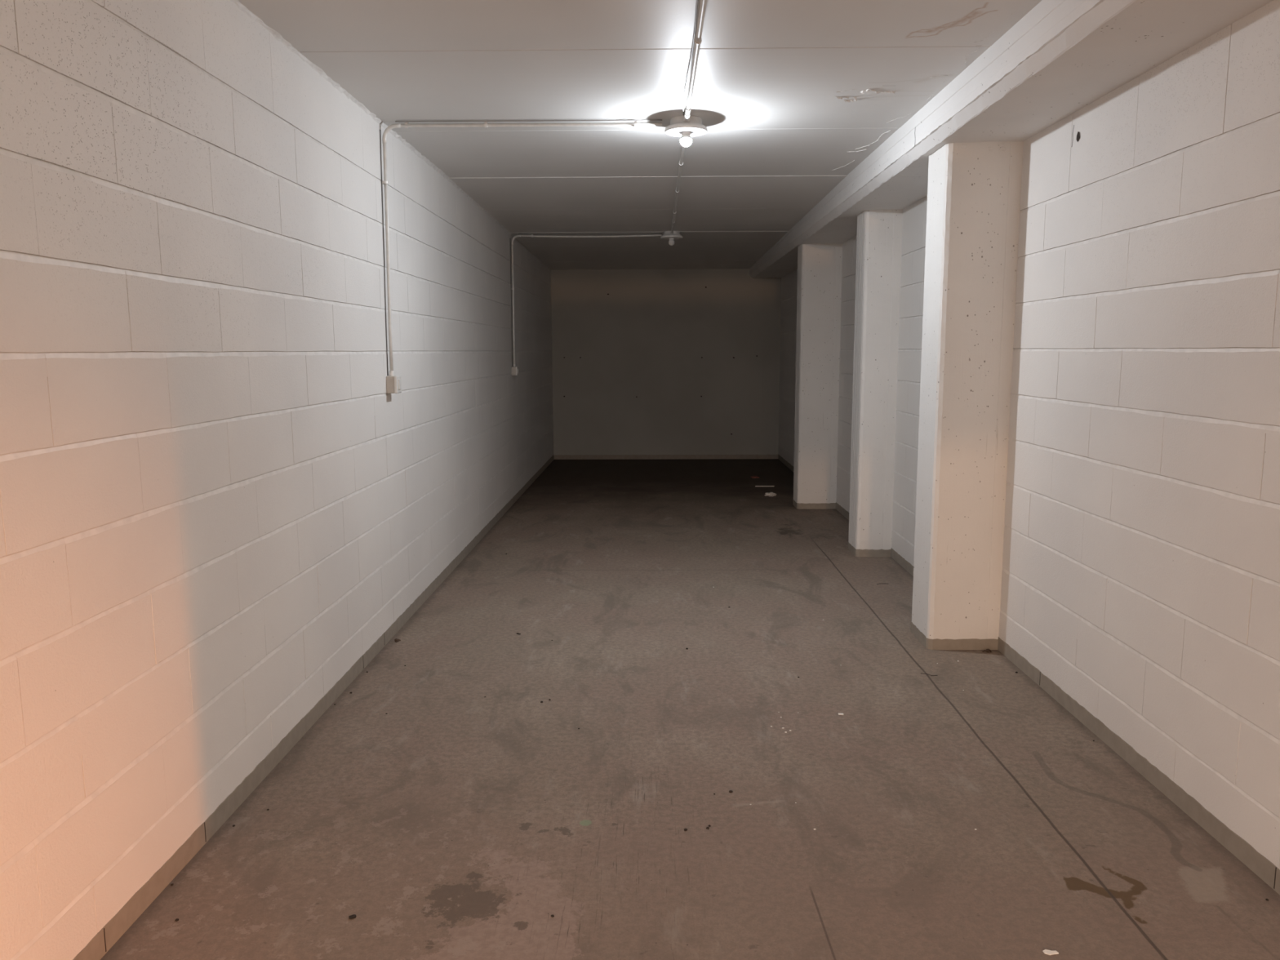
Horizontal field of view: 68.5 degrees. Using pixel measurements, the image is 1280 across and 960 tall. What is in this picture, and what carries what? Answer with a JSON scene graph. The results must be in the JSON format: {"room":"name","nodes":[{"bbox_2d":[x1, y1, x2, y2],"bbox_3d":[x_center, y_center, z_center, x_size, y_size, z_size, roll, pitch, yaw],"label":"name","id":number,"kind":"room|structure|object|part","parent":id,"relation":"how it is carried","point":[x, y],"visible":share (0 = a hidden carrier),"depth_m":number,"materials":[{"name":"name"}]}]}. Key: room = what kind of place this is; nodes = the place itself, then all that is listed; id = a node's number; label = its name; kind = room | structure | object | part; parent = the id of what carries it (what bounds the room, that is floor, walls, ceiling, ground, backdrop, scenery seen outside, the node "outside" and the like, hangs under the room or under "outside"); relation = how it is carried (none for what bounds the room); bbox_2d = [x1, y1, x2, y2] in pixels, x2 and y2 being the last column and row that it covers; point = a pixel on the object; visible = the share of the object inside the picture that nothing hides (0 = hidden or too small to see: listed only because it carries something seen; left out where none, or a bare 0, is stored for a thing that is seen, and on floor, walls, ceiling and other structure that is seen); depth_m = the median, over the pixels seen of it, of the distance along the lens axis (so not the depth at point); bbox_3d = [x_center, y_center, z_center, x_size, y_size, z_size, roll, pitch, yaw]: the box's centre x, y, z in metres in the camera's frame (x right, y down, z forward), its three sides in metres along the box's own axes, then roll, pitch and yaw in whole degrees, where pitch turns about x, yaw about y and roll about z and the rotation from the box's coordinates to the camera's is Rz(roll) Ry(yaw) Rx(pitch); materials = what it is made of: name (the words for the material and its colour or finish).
{"room":"basement storage room","nodes":[
{"label":"basement storage room","id":0,"kind":"room"},
{"bbox_2d":[0,0,553,959],"bbox_3d":[-1.292,-0.650,5.885,0.221,2.515,12.300,0,8,1],"label":"wall","id":1,"kind":"structure","parent":0,"point":[216,499],"depth_m":2.64,"materials":[{"name":"brick"}]},
{"bbox_2d":[72,454,554,959],"bbox_3d":[-1.198,0.542,6.048,0.006,0.066,12.300,0,8,1],"label":"baseboard","id":2,"kind":"structure","parent":1,"relation":"attached to","point":[102,942],"depth_m":2.96,"materials":[{"name":"grey paint"}]},
{"bbox_2d":[386,375,401,393],"bbox_3d":[-1.192,-0.463,4.562,0.059,0.085,0.086,0,8,1],"label":"wall switch","id":3,"kind":"object","parent":1,"relation":"attached to","point":[393,384],"visible":0.98,"depth_m":4.52,"materials":[{"name":"beige plastic"}]},
{"bbox_2d":[511,366,518,375],"bbox_3d":[-1.137,-0.992,8.567,0.059,0.080,0.086,0,8,1],"label":"wall switch","id":4,"kind":"object","parent":1,"relation":"attached to","point":[514,369],"visible":1,"depth_m":8.53,"materials":[{"name":"beige plastic"}]},
{"bbox_2d":[379,119,662,376],"bbox_3d":[-0.559,-1.100,4.500,1.332,1.191,0.064,0,8,-1],"label":"conduit","id":5,"kind":"object","parent":1,"relation":"attached to","point":[486,124],"visible":1,"depth_m":4.42,"materials":[{"name":"white plastic"}]},
{"bbox_2d":[510,232,662,366],"bbox_3d":[-0.484,-1.627,8.524,1.370,1.184,0.062,0,8,-1],"label":"conduit","id":6,"kind":"object","parent":1,"relation":"attached to","point":[520,235],"visible":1,"depth_m":8.45,"materials":[{"name":"white plastic"}]},
{"bbox_2d":[238,0,1041,269],"bbox_3d":[0.240,-1.960,5.683,3.294,0.317,12.700,0,8,1],"label":"ceiling","id":7,"kind":"structure","parent":0,"point":[790,96],"depth_m":3.94,"materials":[{"name":"paint"}]},
{"bbox_2d":[660,231,682,245],"bbox_3d":[0.283,-2.155,8.401,0.200,0.121,0.200,0,8,1],"label":"ceiling lamp","id":8,"kind":"object","parent":7,"relation":"attached to","point":[667,234],"visible":0.95,"depth_m":8.34,"materials":[{"name":"white plastic"}]},
{"bbox_2d":[671,145,684,233],"bbox_3d":[0.251,-1.938,6.402,0.024,0.058,3.820,0,8,1],"label":"conduit","id":9,"kind":"object","parent":7,"relation":"attached to","point":[681,160],"visible":0.87,"depth_m":5.99,"materials":[{"name":"white plastic"}]},
{"bbox_2d":[664,115,707,146],"bbox_3d":[0.216,-1.631,4.416,0.200,0.126,0.200,0,8,1],"label":"ceiling lamp","id":10,"kind":"object","parent":7,"relation":"attached to","point":[678,126],"visible":0.94,"depth_m":4.37,"materials":[{"name":"white plastic"}]},
{"bbox_3d":[0.216,-1.586,4.422,0.056,0.035,0.055,0,8,1],"label":"bulb","id":11,"kind":"part","parent":10,"relation":"part of","materials":[{"name":"white glass"}]},
{"bbox_2d":[682,0,706,120],"bbox_3d":[0.175,-1.336,1.959,0.039,0.034,4.750,0,8,1],"label":"conduit","id":12,"kind":"object","parent":7,"relation":"attached to","point":[697,40],"visible":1,"depth_m":3.36,"materials":[{"name":"white plastic"}]},
{"bbox_2d":[749,0,1273,278],"bbox_3d":[1.490,-1.828,5.689,0.416,0.280,12.310,0,8,1],"label":"ceiling beam","id":13,"kind":"structure","parent":7,"relation":"attached to","point":[1062,56],"depth_m":3.33,"materials":[{"name":"paint"}]},
{"bbox_2d":[551,268,781,454],"bbox_3d":[0.330,-1.502,12.052,3.294,2.505,0.204,0,8,1],"label":"wall","id":14,"kind":"structure","parent":0,"point":[645,362],"depth_m":11.95,"materials":[{"name":"paint"}]},
{"bbox_2d":[554,454,777,459],"bbox_3d":[0.333,-0.298,12.120,2.894,0.060,0.005,0,8,1],"label":"baseboard","id":15,"kind":"structure","parent":14,"relation":"attached to","point":[556,456],"depth_m":12.12,"materials":[{"name":"grey paint"}]},
{"bbox_2d":[100,458,1279,959],"bbox_3d":[0.250,0.668,6.071,3.294,0.200,12.750,0,8,1],"label":"floor","id":16,"kind":"structure","parent":0,"point":[453,822],"depth_m":2.99,"materials":[{"name":"concrete"}]},
{"bbox_2d":[348,914,355,919],"bbox_3d":[-0.713,1.083,2.333,0.018,0.006,0.015,0,8,1],"label":"chip","id":17,"kind":"object","parent":16,"relation":"on","point":[353,916],"visible":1,"depth_m":2.33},
{"bbox_2d":[764,492,776,496],"bbox_3d":[1.254,0.136,9.039,0.112,0.039,0.105,4,9,29],"label":"crumpled paper","id":18,"kind":"object","parent":16,"relation":"on","point":[767,494],"visible":1,"depth_m":9.01,"materials":[{"name":"white paper"}]},
{"bbox_2d":[792,243,842,509],"bbox_3d":[1.556,-0.895,8.265,0.351,2.287,0.264,0,8,1],"label":"concrete column","id":19,"kind":"structure","parent":16,"relation":"on","point":[819,292],"depth_m":8.14,"materials":[{"name":"paint"}]},
{"bbox_2d":[848,209,902,556],"bbox_3d":[1.582,-0.633,6.351,0.246,2.291,0.285,0,8,1],"label":"concrete column","id":20,"kind":"structure","parent":16,"relation":"on","point":[879,232],"depth_m":6.23,"materials":[{"name":"paint"}]},
{"bbox_2d":[911,141,1023,649],"bbox_3d":[1.510,-0.360,4.393,0.336,2.287,0.312,0,8,1],"label":"concrete column","id":21,"kind":"structure","parent":16,"relation":"on","point":[974,188],"depth_m":4.26,"materials":[{"name":"paint"}]},
{"bbox_2d":[1042,949,1058,955],"bbox_3d":[0.955,1.097,2.187,0.031,0.005,0.016,-2,8,-12],"label":"paper scrap","id":22,"kind":"object","parent":16,"relation":"on","point":[1046,951],"visible":1,"depth_m":2.18,"materials":[{"name":"white paper"}]},
{"bbox_2d":[778,0,1279,869],"bbox_3d":[1.790,-0.656,5.841,0.202,2.515,12.300,0,8,1],"label":"wall","id":23,"kind":"structure","parent":0,"point":[1140,573],"depth_m":3.02,"materials":[{"name":"white brick"}]},
{"bbox_2d":[777,453,1279,894],"bbox_3d":[1.696,0.538,6.007,0.006,0.064,12.300,0,8,1],"label":"baseboard","id":24,"kind":"structure","parent":23,"relation":"attached to","point":[1245,852],"depth_m":3.05,"materials":[{"name":"grey paint"}]}
]}

